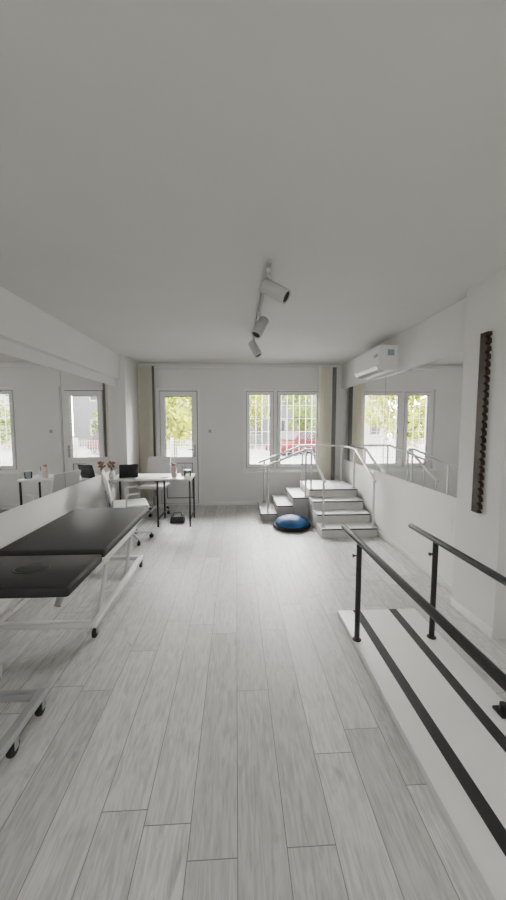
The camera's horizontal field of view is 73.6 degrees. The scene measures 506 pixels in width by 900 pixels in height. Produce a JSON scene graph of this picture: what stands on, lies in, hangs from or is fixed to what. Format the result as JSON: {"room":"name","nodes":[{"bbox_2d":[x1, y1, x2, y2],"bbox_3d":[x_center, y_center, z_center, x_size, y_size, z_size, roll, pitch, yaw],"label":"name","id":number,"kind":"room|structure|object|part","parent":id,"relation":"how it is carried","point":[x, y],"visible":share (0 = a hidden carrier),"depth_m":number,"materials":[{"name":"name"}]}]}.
{"room":"care facility","nodes":[
{"label":"care facility","id":0,"kind":"room"},
{"bbox_2d":[0,338,118,606],"bbox_3d":[-2.053,0.121,1.519,0.200,2.570,9.610,0,5,-3],"label":"wall","id":1,"kind":"structure","parent":0,"point":[17,522],"depth_m":3.42,"materials":[{"name":"paint"}]},
{"bbox_2d":[0,598,15,614],"bbox_3d":[-1.928,1.397,1.247,0.012,0.070,8.448,0,5,-3],"label":"baseboard","id":2,"kind":"structure","parent":1,"relation":"attached to","point":[4,607],"depth_m":2.74,"materials":[{"name":"white plastic"}]},
{"bbox_2d":[0,353,118,512],"bbox_3d":[-1.965,-0.065,1.824,0.006,1.270,7.040,0,5,-3],"label":"wall mirror","id":3,"kind":"object","parent":1,"relation":"attached to","point":[58,429],"visible":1,"depth_m":3.37,"materials":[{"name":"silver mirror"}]},
{"bbox_3d":[-1.998,-0.119,2.481,0.006,1.270,2.340,0,5,-3],"label":"mirror panel","id":4,"kind":"part","parent":3,"relation":"part of","materials":[{"name":"silver metal"}]},
{"bbox_3d":[-2.100,-0.284,4.492,0.006,1.270,1.680,0,5,-3],"label":"mirror panel","id":5,"kind":"part","parent":3,"relation":"part of","materials":[{"name":"silver metal"}]},
{"bbox_2d":[0,286,119,378],"bbox_3d":[-1.897,-0.945,1.057,0.075,0.370,8.450,0,5,-3],"label":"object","id":6,"kind":"structure","parent":1,"relation":"attached to","point":[22,323],"depth_m":3.29,"materials":[{"name":"paint"}]},
{"bbox_2d":[116,355,140,499],"bbox_3d":[-2.092,-0.224,5.708,0.145,2.570,0.710,0,5,-3],"label":"pilaster","id":7,"kind":"object","parent":1,"relation":"attached to","point":[127,385],"depth_m":5.44,"materials":[{"name":"paint"}]},
{"bbox_2d":[137,363,341,505],"bbox_3d":[-0.288,-0.270,6.277,3.805,2.570,0.250,0,5,-3],"label":"wall","id":8,"kind":"structure","parent":0,"point":[223,479],"depth_m":6.13,"materials":[{"name":"paint"}]},
{"bbox_2d":[137,364,156,500],"bbox_3d":[-1.877,-0.299,6.013,0.296,2.430,0.072,0,5,-3],"label":"vertical blind","id":9,"kind":"object","parent":8,"relation":"attached to","point":[145,372],"visible":0.87,"depth_m":5.96,"materials":[{"name":"beige fabric"}]},
{"bbox_3d":[-1.878,-1.491,5.934,0.285,0.040,0.034,0,5,-3],"label":"head rail","id":10,"kind":"part","parent":9,"relation":"part of","materials":[{"name":"white plastic"}]},
{"bbox_2d":[156,388,200,504],"bbox_3d":[-1.346,-0.051,6.171,0.790,2.150,0.171,0,5,-3],"label":"door","id":11,"kind":"structure","parent":8,"relation":"in","point":[178,493],"depth_m":6.16,"materials":[{"name":"white plastic"}]},
{"bbox_3d":[-1.347,0.561,6.235,0.456,0.635,0.025,0,5,-3],"label":"panel","id":12,"kind":"part","parent":11,"relation":"part of","materials":[{"name":"white plastic"}]},
{"bbox_3d":[-1.110,0.018,6.133,0.135,0.220,0.060,0,5,-3],"label":"handle","id":13,"kind":"part","parent":11,"relation":"part of","materials":[{"name":"metal"}]},
{"bbox_2d":[154,366,318,368],"bbox_3d":[-0.272,-1.460,5.995,2.910,0.028,0.040,0,5,-3],"label":"rail","id":14,"kind":"object","parent":8,"relation":"attached to","point":[154,366],"visible":1,"depth_m":5.99,"materials":[{"name":"white plastic"}]},
{"bbox_2d":[202,501,271,505],"bbox_3d":[0.330,0.984,6.280,2.555,0.070,0.012,0,5,-3],"label":"baseboard","id":15,"kind":"structure","parent":8,"relation":"attached to","point":[233,502],"depth_m":6.24,"materials":[{"name":"white plastic"}]},
{"bbox_2d":[250,395,269,463],"bbox_3d":[0.132,-0.386,6.450,0.363,1.290,0.070,0,5,-3],"label":"window grille","id":16,"kind":"object","parent":8,"relation":"in","point":[268,405],"depth_m":6.47,"materials":[{"name":"metal"}]},
{"bbox_2d":[242,389,318,472],"bbox_3d":[0.558,-0.354,6.223,1.540,1.535,0.210,0,5,-3],"label":"window","id":17,"kind":"structure","parent":8,"relation":"in","point":[275,394],"depth_m":6.22,"materials":[{"name":"white plastic"}]},
{"bbox_3d":[0.126,-0.373,6.242,0.490,1.390,0.075,0,5,-3],"label":"sash","id":18,"kind":"part","parent":17,"relation":"part of","materials":[{"name":"white plastic"}]},
{"bbox_3d":[0.560,0.394,6.244,1.540,0.041,0.129,0,5,-3],"label":"sill","id":19,"kind":"part","parent":17,"relation":"part of","materials":[{"name":"white plastic"}]},
{"bbox_3d":[0.840,-0.376,6.278,0.780,1.390,0.075,0,5,-3],"label":"sash","id":20,"kind":"part","parent":17,"relation":"part of","materials":[{"name":"white plastic"}]},
{"bbox_2d":[281,395,315,448],"bbox_3d":[0.868,-0.533,6.475,0.662,1.007,0.070,0,5,-3],"label":"window grille","id":21,"kind":"object","parent":8,"relation":"in","point":[293,418],"depth_m":6.50,"materials":[{"name":"metal"}]},
{"bbox_2d":[317,365,336,479],"bbox_3d":[1.341,-0.312,6.174,0.314,2.430,0.072,0,5,-3],"label":"vertical blind","id":22,"kind":"object","parent":8,"relation":"attached to","point":[326,399],"visible":0.82,"depth_m":6.12,"materials":[{"name":"beige fabric"}]},
{"bbox_3d":[1.340,-1.504,6.095,0.300,0.040,0.034,0,5,-3],"label":"head rail","id":23,"kind":"part","parent":22,"relation":"part of","materials":[{"name":"white plastic"}]},
{"bbox_2d":[0,0,505,364],"bbox_3d":[-0.053,-1.243,1.508,4.205,0.150,9.610,0,5,-3],"label":"ceiling","id":24,"kind":"structure","parent":0,"point":[156,156],"depth_m":1.39,"materials":[{"name":"paint"}]},
{"bbox_2d":[252,260,271,339],"bbox_3d":[0.055,-1.295,3.196,0.028,0.022,2.070,0,5,-3],"label":"track","id":25,"kind":"object","parent":24,"relation":"attached to","point":[269,262],"visible":0.59,"depth_m":2.79,"materials":[{"name":"white metal"}]},
{"bbox_2d":[248,337,261,357],"bbox_3d":[0.024,-1.224,4.016,0.177,0.254,0.102,2,5,28],"label":"track spotlight","id":26,"kind":"object","parent":25,"relation":"attached to","point":[252,344],"visible":0.92,"depth_m":3.99,"materials":[{"name":"grey paint"}]},
{"bbox_2d":[251,311,268,338],"bbox_3d":[0.065,-1.165,3.174,0.179,0.233,0.103,-3,6,-36],"label":"track spotlight","id":27,"kind":"object","parent":25,"relation":"attached to","point":[263,321],"visible":1,"depth_m":3.14,"materials":[{"name":"grey paint"}]},
{"bbox_2d":[260,267,290,303],"bbox_3d":[0.148,-1.096,2.277,0.209,0.223,0.119,2,5,22],"label":"track spotlight","id":28,"kind":"object","parent":25,"relation":"attached to","point":[270,288],"visible":1,"depth_m":2.26,"materials":[{"name":"grey paint"}]},
{"bbox_2d":[0,505,505,899],"bbox_3d":[-0.053,1.443,1.728,4.205,0.100,9.610,0,5,-3],"label":"floor","id":29,"kind":"structure","parent":0,"point":[221,733],"depth_m":1.65,"materials":[{"name":"laminate"}]},
{"bbox_2d":[0,661,46,761],"bbox_3d":[-1.312,1.162,0.504,0.740,0.660,2.546,0,5,-3],"label":"table","id":30,"kind":"object","parent":29,"relation":"on","point":[10,742],"visible":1,"depth_m":1.66,"materials":[{"name":"white metal"}]},
{"bbox_3d":[-1.119,1.125,1.432,0.032,0.384,0.171,0,5,6],"label":"lift arm","id":31,"kind":"part","parent":30,"relation":"part of"},
{"bbox_2d":[0,508,147,637],"bbox_3d":[-1.448,0.982,2.693,0.830,0.660,1.766,0,5,-3],"label":"table","id":32,"kind":"object","parent":29,"relation":"on","point":[52,560],"visible":1,"depth_m":2.38,"materials":[{"name":"black leather"}]},
{"bbox_3d":[-1.733,1.029,2.599,0.270,0.390,0.032,-4,6,-38],"label":"lift arm","id":33,"kind":"part","parent":32,"relation":"part of"},
{"bbox_3d":[-1.505,1.186,2.970,0.742,0.040,1.230,0,5,-3],"label":"frame","id":34,"kind":"part","parent":32,"relation":"part of","materials":[{"name":"white metal"}]},
{"bbox_3d":[-1.413,0.666,2.880,0.740,0.060,1.174,0,5,-3],"label":"mattress","id":35,"kind":"part","parent":32,"relation":"part of","materials":[{"name":"black leather"}]},
{"bbox_3d":[-1.160,1.027,2.628,0.032,0.384,0.171,0,5,6],"label":"lift arm","id":36,"kind":"part","parent":32,"relation":"part of"},
{"bbox_3d":[-1.402,0.795,2.873,0.520,0.098,0.970,0,5,-3],"label":"lift frame","id":37,"kind":"part","parent":32,"relation":"part of","materials":[{"name":"white metal"}]},
{"bbox_3d":[-1.412,0.724,2.857,0.640,0.049,1.110,0,5,-3],"label":"frame","id":38,"kind":"part","parent":32,"relation":"part of","materials":[{"name":"white metal"}]},
{"bbox_3d":[-1.190,0.977,3.235,0.032,0.384,0.171,0,5,6],"label":"lift arm","id":39,"kind":"part","parent":32,"relation":"part of"},
{"bbox_2d":[101,470,153,545],"bbox_3d":[-1.600,0.716,4.353,0.607,0.917,0.550,-2,5,-23],"label":"office chair","id":40,"kind":"object","parent":29,"relation":"on","point":[140,502],"visible":0.55,"depth_m":4.25,"materials":[{"name":"white plastic"}]},
{"bbox_3d":[-1.831,0.452,4.234,0.106,0.372,0.400,-2,5,-23],"label":"backrest","id":41,"kind":"part","parent":40,"relation":"part of","materials":[{"name":"white plastic"}]},
{"bbox_3d":[-1.660,0.612,4.574,0.162,0.244,0.067,-2,5,-23],"label":"armrest","id":42,"kind":"part","parent":40,"relation":"part of","materials":[{"name":"white plastic"}]},
{"bbox_3d":[-1.583,0.705,4.360,0.430,0.060,0.440,-2,5,-23],"label":"seat","id":43,"kind":"part","parent":40,"relation":"part of","materials":[{"name":"white plastic"}]},
{"bbox_3d":[-1.479,0.647,4.145,0.162,0.244,0.067,-2,5,-23],"label":"armrest","id":44,"kind":"part","parent":40,"relation":"part of","materials":[{"name":"white plastic"}]},
{"bbox_2d":[108,473,195,526],"bbox_3d":[-1.509,0.753,5.145,1.215,0.715,0.530,0,5,-3],"label":"desk","id":45,"kind":"object","parent":29,"relation":"on","point":[141,477],"visible":0.72,"depth_m":4.95,"materials":[{"name":"white laminate"}]},
{"bbox_2d":[109,470,114,478],"bbox_3d":[-2.040,0.353,4.879,0.084,0.125,0.084,0,5,-3],"label":"vase","id":46,"kind":"object","parent":45,"relation":"on","point":[111,473],"visible":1,"depth_m":4.85,"materials":[{"name":"ceramic"}]},
{"bbox_2d":[107,461,114,469],"bbox_3d":[-2.043,0.232,4.872,0.118,0.161,0.093,-2,5,-19],"label":"dried flowers","id":47,"kind":"object","parent":46,"relation":"on","point":[109,462],"visible":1,"depth_m":4.86,"materials":[{"name":"brown plant"}]},
{"bbox_3d":[-2.098,0.751,5.351,0.024,0.686,0.024,0,5,-3],"label":"leg","id":48,"kind":"part","parent":45,"relation":"part of","materials":[{"name":"metal"}]},
{"bbox_2d":[119,464,137,477],"bbox_3d":[-1.853,0.301,5.027,0.260,0.205,0.260,-2,5,-23],"label":"laptop","id":49,"kind":"object","parent":45,"relation":"on","point":[127,470],"visible":1,"depth_m":4.94,"materials":[{"name":"black plastic"}]},
{"bbox_3d":[-1.385,0.787,4.918,0.024,0.686,0.024,0,5,-3],"label":"leg","id":50,"kind":"part","parent":45,"relation":"part of","materials":[{"name":"metal"}]},
{"bbox_3d":[-1.408,0.748,5.385,0.024,0.686,0.024,0,5,-3],"label":"leg","id":51,"kind":"part","parent":45,"relation":"part of","materials":[{"name":"metal"}]},
{"bbox_2d":[171,464,176,476],"bbox_3d":[-1.184,0.301,5.069,0.082,0.198,0.082,0,5,-3],"label":"water bottle","id":52,"kind":"object","parent":45,"relation":"on","point":[174,468],"visible":1,"depth_m":5.04,"materials":[{"name":"pink plastic"}]},
{"bbox_2d":[184,469,190,477],"bbox_3d":[-0.971,0.347,5.023,0.108,0.114,0.108,0,5,-3],"label":"clear container","id":53,"kind":"object","parent":45,"relation":"on","point":[184,469],"visible":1,"depth_m":5.00,"materials":[{"name":"glass"}]},
{"bbox_3d":[-0.920,0.785,4.941,0.024,0.686,0.024,0,5,-3],"label":"leg","id":54,"kind":"part","parent":45,"relation":"part of","materials":[{"name":"metal"}]},
{"bbox_3d":[-0.944,0.746,5.409,0.024,0.686,0.024,0,5,-3],"label":"leg","id":55,"kind":"part","parent":45,"relation":"part of","materials":[{"name":"metal"}]},
{"bbox_2d":[137,456,170,516],"bbox_3d":[-1.655,0.600,5.701,0.550,0.927,0.607,0,5,1],"label":"office chair","id":56,"kind":"object","parent":29,"relation":"on","point":[155,464],"visible":0.71,"depth_m":5.90,"materials":[{"name":"white plastic"}]},
{"bbox_3d":[-1.655,0.596,5.682,0.440,0.060,0.430,0,5,1],"label":"seat","id":57,"kind":"part","parent":56,"relation":"part of","materials":[{"name":"white plastic"}]},
{"bbox_3d":[-1.649,0.308,5.928,0.400,0.382,0.106,0,5,1],"label":"backrest","id":58,"kind":"part","parent":56,"relation":"part of","materials":[{"name":"white plastic"}]},
{"bbox_2d":[170,512,184,522],"bbox_3d":[-1.157,1.030,5.190,0.217,0.156,0.120,0,5,-3],"label":"bag","id":59,"kind":"object","parent":29,"relation":"on","point":[174,518],"visible":1,"depth_m":5.14,"materials":[{"name":"black leather"}]},
{"bbox_2d":[273,514,310,531],"bbox_3d":[0.568,1.040,4.941,0.550,0.178,0.550,0,5,-3],"label":"dome","id":60,"kind":"object","parent":29,"relation":"on","point":[288,522],"visible":1,"depth_m":4.78,"materials":[{"name":"blue rubber"}]},
{"bbox_2d":[257,445,377,537],"bbox_3d":[0.872,0.536,5.207,1.510,1.138,1.570,0,5,-3],"label":"staircase","id":61,"kind":"structure","parent":29,"relation":"on","point":[328,505],"depth_m":5.20,"materials":[{"name":"wood"}]},
{"bbox_3d":[0.196,0.545,5.922,0.030,0.737,0.030,0,5,-3],"label":"post","id":62,"kind":"part","parent":61,"relation":"part of","materials":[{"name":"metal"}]},
{"bbox_3d":[0.231,0.607,5.235,0.030,0.727,0.030,0,5,-3],"label":"post","id":63,"kind":"part","parent":61,"relation":"part of","materials":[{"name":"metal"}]},
{"bbox_3d":[0.541,0.209,4.806,0.795,0.399,0.815,0,5,-3],"label":"handrail","id":64,"kind":"part","parent":61,"relation":"part of","materials":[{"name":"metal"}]},
{"bbox_3d":[0.865,0.236,5.930,0.030,0.602,0.030,0,5,-3],"label":"post","id":65,"kind":"part","parent":61,"relation":"part of","materials":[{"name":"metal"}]},
{"bbox_3d":[0.820,0.360,5.245,0.030,0.717,0.030,0,5,-3],"label":"post","id":66,"kind":"part","parent":61,"relation":"part of","materials":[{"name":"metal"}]},
{"bbox_3d":[0.901,0.299,5.224,0.030,0.592,0.030,0,5,-3],"label":"post","id":67,"kind":"part","parent":61,"relation":"part of","materials":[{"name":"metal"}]},
{"bbox_3d":[0.863,0.173,5.177,1.475,0.409,1.526,0,5,-3],"label":"handrail","id":68,"kind":"part","parent":61,"relation":"part of","materials":[{"name":"metal"}]},
{"bbox_3d":[0.939,0.719,4.507,0.030,0.622,0.030,0,5,-3],"label":"post","id":69,"kind":"part","parent":61,"relation":"part of","materials":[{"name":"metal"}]},
{"bbox_3d":[1.546,0.235,5.934,0.030,0.602,0.030,0,5,-3],"label":"post","id":70,"kind":"part","parent":61,"relation":"part of","materials":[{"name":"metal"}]},
{"bbox_3d":[1.579,0.290,5.277,0.030,0.602,0.030,0,5,-3],"label":"post","id":71,"kind":"part","parent":61,"relation":"part of","materials":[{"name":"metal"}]},
{"bbox_3d":[1.618,0.716,4.541,0.030,0.622,0.030,0,5,-3],"label":"post","id":72,"kind":"part","parent":61,"relation":"part of","materials":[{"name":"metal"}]},
{"bbox_2d":[338,523,505,899],"bbox_3d":[1.052,1.072,1.030,0.645,0.754,3.270,0,5,-3],"label":"bars","id":73,"kind":"object","parent":29,"relation":"on","point":[452,724],"visible":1,"depth_m":1.70,"materials":[{"name":"white laminate"}]},
{"bbox_3d":[0.710,0.961,2.285,0.036,0.665,0.036,0,5,-3],"label":"post","id":74,"kind":"part","parent":73,"relation":"part of","materials":[{"name":"metal"}]},
{"bbox_3d":[0.771,0.712,1.047,0.040,0.039,3.090,0,5,-3],"label":"rail","id":75,"kind":"part","parent":73,"relation":"part of","materials":[{"name":"black metal"}]},
{"bbox_3d":[1.235,0.958,2.311,0.036,0.665,0.036,0,5,-3],"label":"post","id":76,"kind":"part","parent":73,"relation":"part of","materials":[{"name":"metal"}]},
{"bbox_3d":[1.296,0.710,1.073,0.040,0.039,3.090,0,5,-3],"label":"rail","id":77,"kind":"part","parent":73,"relation":"part of","materials":[{"name":"black metal"}]},
{"bbox_2d":[342,297,466,584],"bbox_3d":[1.947,0.104,1.719,0.200,2.570,9.610,0,5,-3],"label":"wall","id":78,"kind":"structure","parent":0,"point":[399,502],"depth_m":3.61,"materials":[{"name":"paint"}]},
{"bbox_2d":[354,345,398,378],"bbox_3d":[1.587,-1.127,4.436,0.234,0.300,0.863,0,5,-3],"label":"air conditioner","id":79,"kind":"object","parent":78,"relation":"attached to","point":[383,359],"visible":1,"depth_m":4.12,"materials":[{"name":"white plastic"}]},
{"bbox_3d":[1.476,-1.158,4.430,0.006,0.203,0.840,0,5,-3],"label":"panel","id":80,"kind":"part","parent":79,"relation":"part of","materials":[{"name":"white plastic"}]},
{"bbox_2d":[340,352,463,497],"bbox_3d":[1.702,-0.333,4.481,0.006,1.250,3.495,0,5,-3],"label":"wall mirror","id":81,"kind":"object","parent":78,"relation":"attached to","point":[405,425],"visible":0.86,"depth_m":3.69,"materials":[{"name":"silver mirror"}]},
{"bbox_3d":[1.661,-0.401,5.305,0.006,1.250,1.840,0,5,-3],"label":"mirror panel","id":82,"kind":"part","parent":81,"relation":"part of","materials":[{"name":"silver metal"}]},
{"bbox_3d":[1.749,-0.258,3.561,0.006,1.250,1.645,0,5,-3],"label":"mirror panel","id":83,"kind":"part","parent":81,"relation":"part of","materials":[{"name":"silver metal"}]},
{"bbox_2d":[377,530,451,593],"bbox_3d":[1.700,1.122,4.598,0.012,0.070,3.495,0,5,-3],"label":"baseboard","id":84,"kind":"structure","parent":78,"relation":"attached to","point":[441,581],"depth_m":3.63,"materials":[{"name":"white plastic"}]},
{"bbox_2d":[452,267,505,638],"bbox_3d":[1.746,0.038,2.522,0.120,2.570,0.460,0,5,-3],"label":"pilaster","id":85,"kind":"object","parent":78,"relation":"attached to","point":[481,536],"depth_m":2.46,"materials":[{"name":"paint"}]},
{"bbox_2d":[450,596,492,638],"bbox_3d":[1.680,1.284,2.622,0.012,0.070,0.460,0,5,-3],"label":"baseboard","id":86,"kind":"structure","parent":85,"relation":"attached to","point":[469,615],"depth_m":2.58,"materials":[{"name":"white plastic"}]},
{"bbox_2d":[471,331,492,512],"bbox_3d":[1.671,-0.188,2.473,0.032,1.310,0.075,0,5,-3],"label":"ladder","id":87,"kind":"object","parent":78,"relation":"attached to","point":[485,339],"visible":1,"depth_m":2.46,"materials":[{"name":"brown wood"}]},
{"label":"outside","id":88,"kind":"structure","parent":0,"visible":0},
{"bbox_2d":[167,446,314,463],"bbox_3d":[3.577,-0.256,28.495,50.000,0.200,43.590,0,5,-3],"label":"ground","id":89,"kind":"structure","parent":88,"point":[257,451],"depth_m":20.17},
{"bbox_2d":[166,397,191,456],"bbox_3d":[-2.842,-1.183,11.343,2.655,4.469,3.755,3,6,35],"label":"tree","id":90,"kind":"object","parent":89,"relation":"on","point":[175,414],"visible":0.2,"depth_m":10.85,"materials":[{"name":"green plant"}]},
{"bbox_2d":[167,438,191,456],"bbox_3d":[-2.018,0.499,8.333,3.600,1.600,0.110,0,5,-3],"label":"fence","id":91,"kind":"object","parent":89,"relation":"on","point":[172,449],"visible":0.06,"depth_m":8.26,"materials":[{"name":"white metal"}]},
{"bbox_3d":[-1.989,0.497,8.360,0.060,1.600,0.059,0,5,-3],"label":"post","id":92,"kind":"part","parent":91,"relation":"part of","materials":[{"name":"grey paint"}]},
{"bbox_2d":[167,398,191,446],"bbox_3d":[-6.002,-3.951,29.512,8.600,7.000,6.600,0,5,-3],"label":"building","id":93,"kind":"structure","parent":89,"relation":"on","point":[188,400],"depth_m":26.76,"materials":[{"name":"paint"}]},
{"bbox_2d":[250,395,269,448],"bbox_3d":[-0.009,-2.628,25.239,3.230,5.075,3.015,-1,5,-16],"label":"tree","id":94,"kind":"object","parent":89,"relation":"on","point":[255,412],"visible":0.41,"depth_m":25.12,"materials":[{"name":"green plant"}]},
{"bbox_2d":[250,395,315,445],"bbox_3d":[3.511,-4.114,31.485,9.600,7.000,6.600,0,5,-3],"label":"building","id":95,"kind":"structure","parent":89,"relation":"on","point":[259,437],"depth_m":28.54,"materials":[{"name":"concrete"}]},
{"bbox_3d":[0.267,-1.910,28.477,0.858,1.158,0.017,0,5,-3],"label":"pane","id":96,"kind":"part","parent":95,"relation":"part of","materials":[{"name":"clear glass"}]},
{"bbox_3d":[2.264,-1.918,28.577,0.858,1.158,0.017,0,5,-3],"label":"pane","id":97,"kind":"part","parent":95,"relation":"part of","materials":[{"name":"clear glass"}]},
{"bbox_2d":[265,432,315,455],"bbox_3d":[2.708,-0.494,21.325,1.700,1.450,4.189,4,6,39],"label":"car","id":98,"kind":"object","parent":89,"relation":"on","point":[286,437],"visible":0.44,"depth_m":20.32,"materials":[{"name":"red paint"}]},
{"bbox_2d":[281,395,315,430],"bbox_3d":[3.992,-2.651,25.423,3.738,5.090,3.374,0,5,-3],"label":"tree","id":99,"kind":"object","parent":89,"relation":"on","point":[309,414],"visible":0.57,"depth_m":24.87,"materials":[{"name":"green plant"}]}
]}

